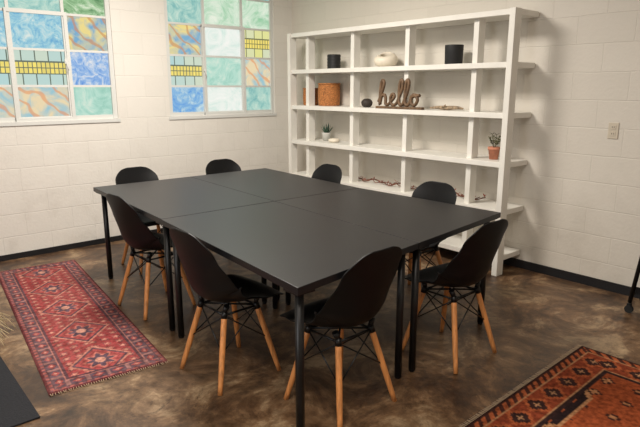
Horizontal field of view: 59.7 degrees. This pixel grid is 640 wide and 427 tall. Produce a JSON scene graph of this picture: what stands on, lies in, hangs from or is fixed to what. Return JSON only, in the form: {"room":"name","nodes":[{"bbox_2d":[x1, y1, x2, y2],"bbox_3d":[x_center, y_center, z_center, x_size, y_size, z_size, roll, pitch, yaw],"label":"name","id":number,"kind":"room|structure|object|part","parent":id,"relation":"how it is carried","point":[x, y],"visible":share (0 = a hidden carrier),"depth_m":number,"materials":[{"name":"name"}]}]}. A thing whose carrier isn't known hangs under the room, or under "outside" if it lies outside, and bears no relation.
{"room":"meeting room","nodes":[
{"label":"meeting room","id":0,"kind":"room"},
{"bbox_2d":[0,0,291,255],"bbox_3d":[-2.904,-1.030,4.637,7.050,2.950,0.200,-11,17,-40],"label":"wall","id":1,"kind":"structure","parent":0,"point":[49,174],"depth_m":5.39,"materials":[{"name":"white brick"}]},
{"bbox_2d":[0,0,120,125],"bbox_3d":[-2.453,-1.560,4.807,1.350,1.570,0.095,-11,17,-40],"label":"window","id":2,"kind":"structure","parent":1,"relation":"in","point":[57,65],"depth_m":4.97,"materials":[{"name":"glass"}]},
{"bbox_2d":[0,228,162,261],"bbox_3d":[-2.914,0.418,4.810,6.838,0.050,0.012,-11,17,-40],"label":"baseboard","id":3,"kind":"structure","parent":1,"relation":"attached to","point":[119,237],"depth_m":5.21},
{"bbox_2d":[164,0,276,119],"bbox_3d":[-1.044,-1.829,6.002,1.365,1.570,0.095,-11,17,-40],"label":"window","id":4,"kind":"structure","parent":1,"relation":"in","point":[220,62],"depth_m":6.03,"materials":[{"name":"glass"}]},
{"bbox_2d":[0,233,639,426],"bbox_3d":[-0.424,1.119,2.041,6.850,0.100,7.590,-11,17,-40],"label":"floor","id":5,"kind":"structure","parent":0,"point":[535,318],"depth_m":3.21,"materials":[{"name":"concrete"}]},
{"bbox_2d":[0,312,15,346],"bbox_3d":[-1.991,0.650,3.299,0.439,0.261,0.431,7,14,28],"label":"plant","id":6,"kind":"object","parent":5,"relation":"on","point":[1,319],"visible":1,"depth_m":3.39,"materials":[{"name":"beige plant"}]},
{"bbox_2d":[0,356,39,426],"bbox_3d":[-1.844,0.905,2.737,0.620,0.009,0.970,-11,17,-40],"label":"floor mat","id":7,"kind":"object","parent":5,"relation":"on","point":[16,409],"visible":1,"depth_m":2.68,"materials":[{"name":"fabric"}]},
{"bbox_2d":[0,260,167,395],"bbox_3d":[-1.757,0.654,3.852,0.610,0.008,2.332,-9,15,-34],"label":"runner rug","id":8,"kind":"object","parent":5,"relation":"on","point":[75,335],"visible":1,"depth_m":3.52,"materials":[{"name":"red fabric"}]},
{"bbox_2d":[115,166,163,274],"bbox_3d":[-1.451,0.041,4.736,0.467,0.826,0.494,-11,17,-40],"label":"dining chair","id":9,"kind":"object","parent":5,"relation":"on","point":[130,174],"visible":0.27,"depth_m":4.80,"materials":[{"name":"black plastic"}]},
{"bbox_3d":[-1.649,0.251,4.787,0.150,0.393,0.030,2,13,9],"label":"leg","id":10,"kind":"part","parent":9,"relation":"part of","materials":[{"name":"brown wood"}]},
{"bbox_3d":[-1.463,0.298,4.578,0.030,0.393,0.143,0,13,2],"label":"leg","id":11,"kind":"part","parent":9,"relation":"part of","materials":[{"name":"brown wood"}]},
{"bbox_3d":[-1.427,0.208,4.975,0.030,0.393,0.150,0,13,-1],"label":"leg","id":12,"kind":"part","parent":9,"relation":"part of","materials":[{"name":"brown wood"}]},
{"bbox_2d":[106,193,195,319],"bbox_3d":[-1.153,0.244,3.834,0.467,0.826,0.494,12,18,44],"label":"dining chair","id":13,"kind":"object","parent":5,"relation":"on","point":[135,233],"visible":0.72,"depth_m":3.67,"materials":[{"name":"black plastic"}]},
{"bbox_3d":[-1.351,0.453,3.892,0.150,0.393,0.030,-1,13,-5],"label":"leg","id":14,"kind":"part","parent":13,"relation":"part of","materials":[{"name":"brown wood"}]},
{"bbox_3d":[-1.143,0.498,3.689,0.030,0.393,0.150,1,13,5],"label":"leg","id":15,"kind":"part","parent":13,"relation":"part of","materials":[{"name":"brown wood"}]},
{"bbox_3d":[-1.150,0.408,4.087,0.030,0.393,0.142,0,13,2],"label":"leg","id":16,"kind":"part","parent":13,"relation":"part of","materials":[{"name":"brown wood"}]},
{"bbox_3d":[-0.943,0.454,3.885,0.143,0.393,0.030,0,13,-2],"label":"leg","id":17,"kind":"part","parent":13,"relation":"part of","materials":[{"name":"brown wood"}]},
{"bbox_2d":[93,177,272,330],"bbox_3d":[-1.031,0.217,4.132,0.898,0.740,1.352,-11,17,-40],"label":"table","id":18,"kind":"object","parent":5,"relation":"on","point":[157,200],"visible":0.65,"depth_m":3.91,"materials":[{"name":"grey laminate"}]},
{"bbox_3d":[-1.672,0.176,4.388,0.090,0.708,0.090,-11,17,-40],"label":"leg","id":19,"kind":"part","parent":18,"relation":"part of","materials":[{"name":"black metal"}]},
{"bbox_3d":[-0.927,0.391,3.433,0.090,0.708,0.090,-11,17,-40],"label":"leg","id":20,"kind":"part","parent":18,"relation":"part of","materials":[{"name":"black metal"}]},
{"bbox_3d":[-0.394,0.290,3.880,0.090,0.708,0.090,-11,17,-40],"label":"leg","id":21,"kind":"part","parent":18,"relation":"part of","materials":[{"name":"black metal"}]},
{"bbox_2d":[206,159,240,174],"bbox_3d":[-0.804,-0.077,5.259,0.467,0.826,0.494,-10,16,-38],"label":"dining chair","id":22,"kind":"object","parent":5,"relation":"on","point":[216,166],"visible":0.14,"depth_m":5.36,"materials":[{"name":"black plastic"}]},
{"bbox_2d":[169,228,282,395],"bbox_3d":[-0.492,0.447,2.935,0.494,0.826,0.467,-12,17,-42],"label":"dining chair","id":23,"kind":"object","parent":5,"relation":"on","point":[203,273],"visible":1,"depth_m":2.78,"materials":[{"name":"black plastic"}]},
{"bbox_3d":[-0.689,0.654,3.000,0.150,0.393,0.030,-1,13,-3],"label":"leg","id":24,"kind":"part","parent":23,"relation":"part of","materials":[{"name":"brown wood"}]},
{"bbox_3d":[-0.488,0.701,2.790,0.030,0.393,0.150,2,13,7],"label":"leg","id":25,"kind":"part","parent":23,"relation":"part of","materials":[{"name":"brown wood"}]},
{"bbox_3d":[-0.481,0.611,3.188,0.030,0.393,0.142,1,13,4],"label":"leg","id":26,"kind":"part","parent":23,"relation":"part of","materials":[{"name":"brown wood"}]},
{"bbox_3d":[-0.281,0.658,2.979,0.143,0.393,0.030,0,13,0],"label":"leg","id":27,"kind":"part","parent":23,"relation":"part of","materials":[{"name":"brown wood"}]},
{"bbox_2d":[191,168,356,299],"bbox_3d":[-0.411,0.102,4.642,0.886,0.740,1.357,-11,17,-40],"label":"table","id":28,"kind":"object","parent":5,"relation":"on","point":[274,185],"visible":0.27,"depth_m":4.43,"materials":[{"name":"grey laminate"}]},
{"bbox_2d":[161,201,418,426],"bbox_3d":[-0.198,0.462,3.045,0.933,0.740,1.417,-11,17,-40],"label":"table","id":29,"kind":"object","parent":5,"relation":"on","point":[300,251],"visible":0.94,"depth_m":2.79,"materials":[{"name":"grey laminate"}]},
{"bbox_3d":[-0.848,0.413,3.336,0.090,0.708,0.090,-11,17,-40],"label":"leg","id":30,"kind":"part","parent":29,"relation":"part of","materials":[{"name":"black metal"}]},
{"bbox_3d":[-0.310,0.312,3.786,0.090,0.708,0.090,-11,17,-40],"label":"leg","id":31,"kind":"part","parent":29,"relation":"part of","materials":[{"name":"black metal"}]},
{"bbox_3d":[-0.083,0.645,2.307,0.090,0.708,0.090,-11,17,-40],"label":"leg","id":32,"kind":"part","parent":29,"relation":"part of","materials":[{"name":"black metal"}]},
{"bbox_3d":[0.409,0.520,2.860,0.090,0.708,0.090,-11,17,-40],"label":"leg","id":33,"kind":"part","parent":29,"relation":"part of","materials":[{"name":"black metal"}]},
{"bbox_2d":[311,164,341,183],"bbox_3d":[-0.081,-0.002,4.926,0.494,0.826,0.467,-11,17,-40],"label":"dining chair","id":34,"kind":"object","parent":5,"relation":"on","point":[326,172],"visible":0.27,"depth_m":5.01,"materials":[{"name":"black plastic"}]},
{"bbox_2d":[280,246,402,426],"bbox_3d":[0.102,0.514,2.636,0.467,0.826,0.494,-12,17,-42],"label":"dining chair","id":35,"kind":"object","parent":5,"relation":"on","point":[362,291],"visible":0.93,"depth_m":2.47,"materials":[{"name":"black plastic"}]},
{"bbox_3d":[-0.108,0.723,2.694,0.142,0.393,0.030,1,13,4],"label":"leg","id":36,"kind":"part","parent":35,"relation":"part of","materials":[{"name":"brown wood"}]},
{"bbox_3d":[0.086,0.768,2.491,0.030,0.393,0.150,-1,13,-3],"label":"leg","id":37,"kind":"part","parent":35,"relation":"part of","materials":[{"name":"brown wood"}]},
{"bbox_3d":[0.107,0.678,2.889,0.030,0.393,0.143,0,13,0],"label":"leg","id":38,"kind":"part","parent":35,"relation":"part of","materials":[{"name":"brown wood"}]},
{"bbox_3d":[0.300,0.724,2.687,0.150,0.393,0.030,2,13,7],"label":"leg","id":39,"kind":"part","parent":35,"relation":"part of","materials":[{"name":"brown wood"}]},
{"bbox_2d":[275,188,500,371],"bbox_3d":[0.411,0.331,3.626,0.921,0.740,1.307,-11,17,-40],"label":"table","id":40,"kind":"object","parent":5,"relation":"on","point":[424,222],"visible":0.71,"depth_m":3.38,"materials":[{"name":"grey laminate"}]},
{"bbox_3d":[-0.224,0.295,3.858,0.090,0.708,0.090,-11,17,-40],"label":"leg","id":41,"kind":"part","parent":40,"relation":"part of","materials":[{"name":"black metal"}]},
{"bbox_3d":[0.495,0.504,2.933,0.090,0.708,0.090,-11,17,-40],"label":"leg","id":42,"kind":"part","parent":40,"relation":"part of","materials":[{"name":"black metal"}]},
{"bbox_3d":[1.035,0.368,3.533,0.090,0.708,0.090,-11,17,-40],"label":"leg","id":43,"kind":"part","parent":40,"relation":"part of","materials":[{"name":"black metal"}]},
{"bbox_2d":[287,7,538,275],"bbox_3d":[0.664,-0.746,5.395,0.347,2.063,2.718,-11,17,-40],"label":"bookshelf","id":44,"kind":"object","parent":5,"relation":"on","point":[514,15],"visible":0.75,"depth_m":4.93,"materials":[{"name":"white paint"}]},
{"bbox_2d":[303,88,317,104],"bbox_3d":[-0.104,-1.307,6.234,0.177,0.187,0.177,-11,17,-40],"label":"basket","id":45,"kind":"object","parent":44,"relation":"on","point":[304,89],"visible":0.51,"depth_m":6.19,"materials":[{"name":"wicker"}]},
{"bbox_2d":[321,125,331,140],"bbox_3d":[0.076,-0.899,6.123,0.127,0.200,0.144,4,13,17],"label":"aloe","id":46,"kind":"object","parent":44,"relation":"on","point":[326,134],"visible":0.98,"depth_m":6.11,"materials":[{"name":"white ceramic"}]},
{"bbox_2d":[318,83,339,105],"bbox_3d":[0.097,-1.284,6.018,0.246,0.237,0.246,-11,17,-40],"label":"basket","id":47,"kind":"object","parent":44,"relation":"on","point":[328,93],"visible":1,"depth_m":5.92,"materials":[{"name":"wicker"}]},
{"bbox_2d":[327,54,340,68],"bbox_3d":[0.146,-1.585,5.830,0.143,0.146,0.143,-11,17,-40],"label":"vase","id":48,"kind":"object","parent":44,"relation":"on","point":[333,60],"visible":0.91,"depth_m":5.77,"materials":[{"name":"black ceramic"}]},
{"bbox_2d":[328,138,339,142],"bbox_3d":[0.150,-0.785,5.974,0.124,0.043,0.124,-11,17,-40],"label":"dish","id":49,"kind":"object","parent":44,"relation":"on","point":[333,140],"visible":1,"depth_m":5.93,"materials":[{"name":"ceramic"}]},
{"bbox_2d":[361,98,372,106],"bbox_3d":[0.466,-1.100,5.546,0.116,0.086,0.116,-11,17,-40],"label":"bowl","id":50,"kind":"object","parent":44,"relation":"on","point":[366,102],"visible":0.88,"depth_m":5.51,"materials":[{"name":"ceramic"}]},
{"bbox_2d":[374,52,397,66],"bbox_3d":[0.625,-1.462,5.293,0.230,0.144,0.230,-11,17,-40],"label":"ceramic bowl","id":51,"kind":"object","parent":44,"relation":"on","point":[386,58],"visible":0.91,"depth_m":5.22,"materials":[{"name":"white ceramic"}]},
{"bbox_2d":[375,78,423,109],"bbox_3d":[0.719,-1.083,5.048,0.042,0.272,0.550,-11,17,-40],"label":"sign","id":52,"kind":"object","parent":44,"relation":"on","point":[405,85],"visible":1,"depth_m":5.03,"materials":[{"name":"brown wood"}]},
{"bbox_3d":[0.719,-0.961,5.076,0.042,0.022,0.550,-11,17,-40],"label":"board","id":53,"kind":"part","parent":52,"relation":"part of","materials":[{"name":"brown wood"}]},
{"bbox_2d":[358,176,485,199],"bbox_3d":[0.861,-0.271,5.337,0.104,0.067,1.625,-11,17,-40],"label":"garland","id":54,"kind":"object","parent":44,"relation":"on","point":[364,179],"visible":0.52,"depth_m":5.48,"materials":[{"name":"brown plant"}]},
{"bbox_2d":[429,104,463,109],"bbox_3d":[1.080,-0.921,4.828,0.076,0.050,0.344,-11,17,-40],"label":"driftwood","id":55,"kind":"object","parent":44,"relation":"on","point":[444,107],"visible":1,"depth_m":4.79,"materials":[{"name":"brown wood"}]},
{"bbox_2d":[445,44,463,63],"bbox_3d":[1.133,-1.342,4.721,0.156,0.160,0.156,-11,17,-40],"label":"planter","id":56,"kind":"object","parent":44,"relation":"on","point":[453,52],"visible":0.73,"depth_m":4.66,"materials":[{"name":"black ceramic"}]},
{"bbox_2d":[488,133,500,159],"bbox_3d":[1.420,-0.546,4.532,0.116,0.210,0.164,0,13,-1],"label":"potted plant","id":57,"kind":"object","parent":44,"relation":"on","point":[493,150],"visible":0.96,"depth_m":4.52,"materials":[{"name":"plant"}]},
{"bbox_2d":[405,181,456,310],"bbox_3d":[0.688,0.209,3.989,0.494,0.826,0.467,-12,17,-42],"label":"dining chair","id":58,"kind":"object","parent":5,"relation":"on","point":[429,190],"visible":0.28,"depth_m":4.04,"materials":[{"name":"black plastic"}]},
{"bbox_3d":[0.685,0.377,4.229,0.030,0.393,0.150,2,13,7],"label":"leg","id":59,"kind":"part","parent":58,"relation":"part of","materials":[{"name":"brown wood"}]},
{"bbox_3d":[0.678,0.466,3.831,0.030,0.393,0.142,1,13,4],"label":"leg","id":60,"kind":"part","parent":58,"relation":"part of","materials":[{"name":"brown wood"}]},
{"bbox_3d":[0.885,0.424,4.019,0.150,0.393,0.030,-1,13,-3],"label":"leg","id":61,"kind":"part","parent":58,"relation":"part of","materials":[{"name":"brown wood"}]},
{"bbox_2d":[402,219,507,373],"bbox_3d":[0.749,0.399,3.145,0.467,0.826,0.494,-11,17,-40],"label":"dining chair","id":62,"kind":"object","parent":5,"relation":"on","point":[474,260],"visible":0.87,"depth_m":2.98,"materials":[{"name":"black plastic"}]},
{"bbox_3d":[0.538,0.606,3.210,0.142,0.393,0.030,1,13,6],"label":"leg","id":63,"kind":"part","parent":62,"relation":"part of","materials":[{"name":"brown wood"}]},
{"bbox_3d":[0.760,0.564,3.398,0.030,0.393,0.143,0,13,2],"label":"leg","id":64,"kind":"part","parent":62,"relation":"part of","materials":[{"name":"brown wood"}]},
{"bbox_3d":[0.724,0.653,3.001,0.030,0.393,0.150,0,13,-1],"label":"leg","id":65,"kind":"part","parent":62,"relation":"part of","materials":[{"name":"brown wood"}]},
{"bbox_3d":[0.946,0.611,3.189,0.150,0.393,0.030,2,13,9],"label":"leg","id":66,"kind":"part","parent":62,"relation":"part of","materials":[{"name":"brown wood"}]},
{"bbox_2d":[459,345,639,426],"bbox_3d":[1.724,1.061,2.049,1.440,0.008,2.183,-11,17,-41],"label":"area rug","id":67,"kind":"object","parent":5,"relation":"on","point":[588,387],"visible":1,"depth_m":2.73,"materials":[{"name":"orange fabric"}]},
{"bbox_2d":[624,257,639,312],"bbox_3d":[2.377,0.304,3.586,0.300,0.810,0.604,-11,17,-40],"label":"utility cart","id":68,"kind":"object","parent":5,"relation":"on","point":[628,308],"visible":1,"depth_m":3.73,"materials":[{"name":"black metal"}]},
{"bbox_3d":[2.377,0.272,3.579,0.298,0.728,0.578,-11,17,-40],"label":"frame","id":69,"kind":"part","parent":68,"relation":"part of","materials":[{"name":"black metal"}]},
{"bbox_2d":[635,287,639,294],"bbox_3d":[2.377,0.538,3.639,0.260,0.050,0.500,-11,17,-40],"label":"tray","id":70,"kind":"object","parent":68,"relation":"on","point":[637,289],"depth_m":3.73,"materials":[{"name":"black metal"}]},
{"bbox_2d":[322,132,330,140],"bbox_3d":[0.071,-0.848,6.147,0.104,0.090,0.104,-11,17,-40],"label":"pot","id":71,"kind":"object","parent":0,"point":[326,135],"depth_m":6.11,"materials":[{"name":"white ceramic"}]},
{"bbox_2d":[292,0,639,286],"bbox_3d":[2.237,-0.877,3.962,0.200,2.950,7.590,-11,17,-40],"label":"wall","id":72,"kind":"structure","parent":0,"point":[578,188],"depth_m":4.49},
{"bbox_2d":[444,248,639,298],"bbox_3d":[2.157,0.543,4.210,0.012,0.070,7.590,-11,17,-40],"label":"baseboard","id":73,"kind":"structure","parent":72,"relation":"attached to","point":[566,275],"depth_m":4.40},
{"bbox_2d":[607,122,618,138],"bbox_3d":[2.108,-0.595,4.013,0.011,0.116,0.072,-11,17,-40],"label":"wall outlet","id":74,"kind":"object","parent":72,"relation":"attached to","point":[613,128],"visible":1,"depth_m":4.01,"materials":[{"name":"plastic"}]},
{"bbox_2d":[488,146,499,159],"bbox_3d":[1.416,-0.493,4.547,0.102,0.100,0.102,-11,17,-40],"label":"pot","id":75,"kind":"object","parent":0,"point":[493,150],"depth_m":4.52,"materials":[{"name":"ceramic"}]}
]}

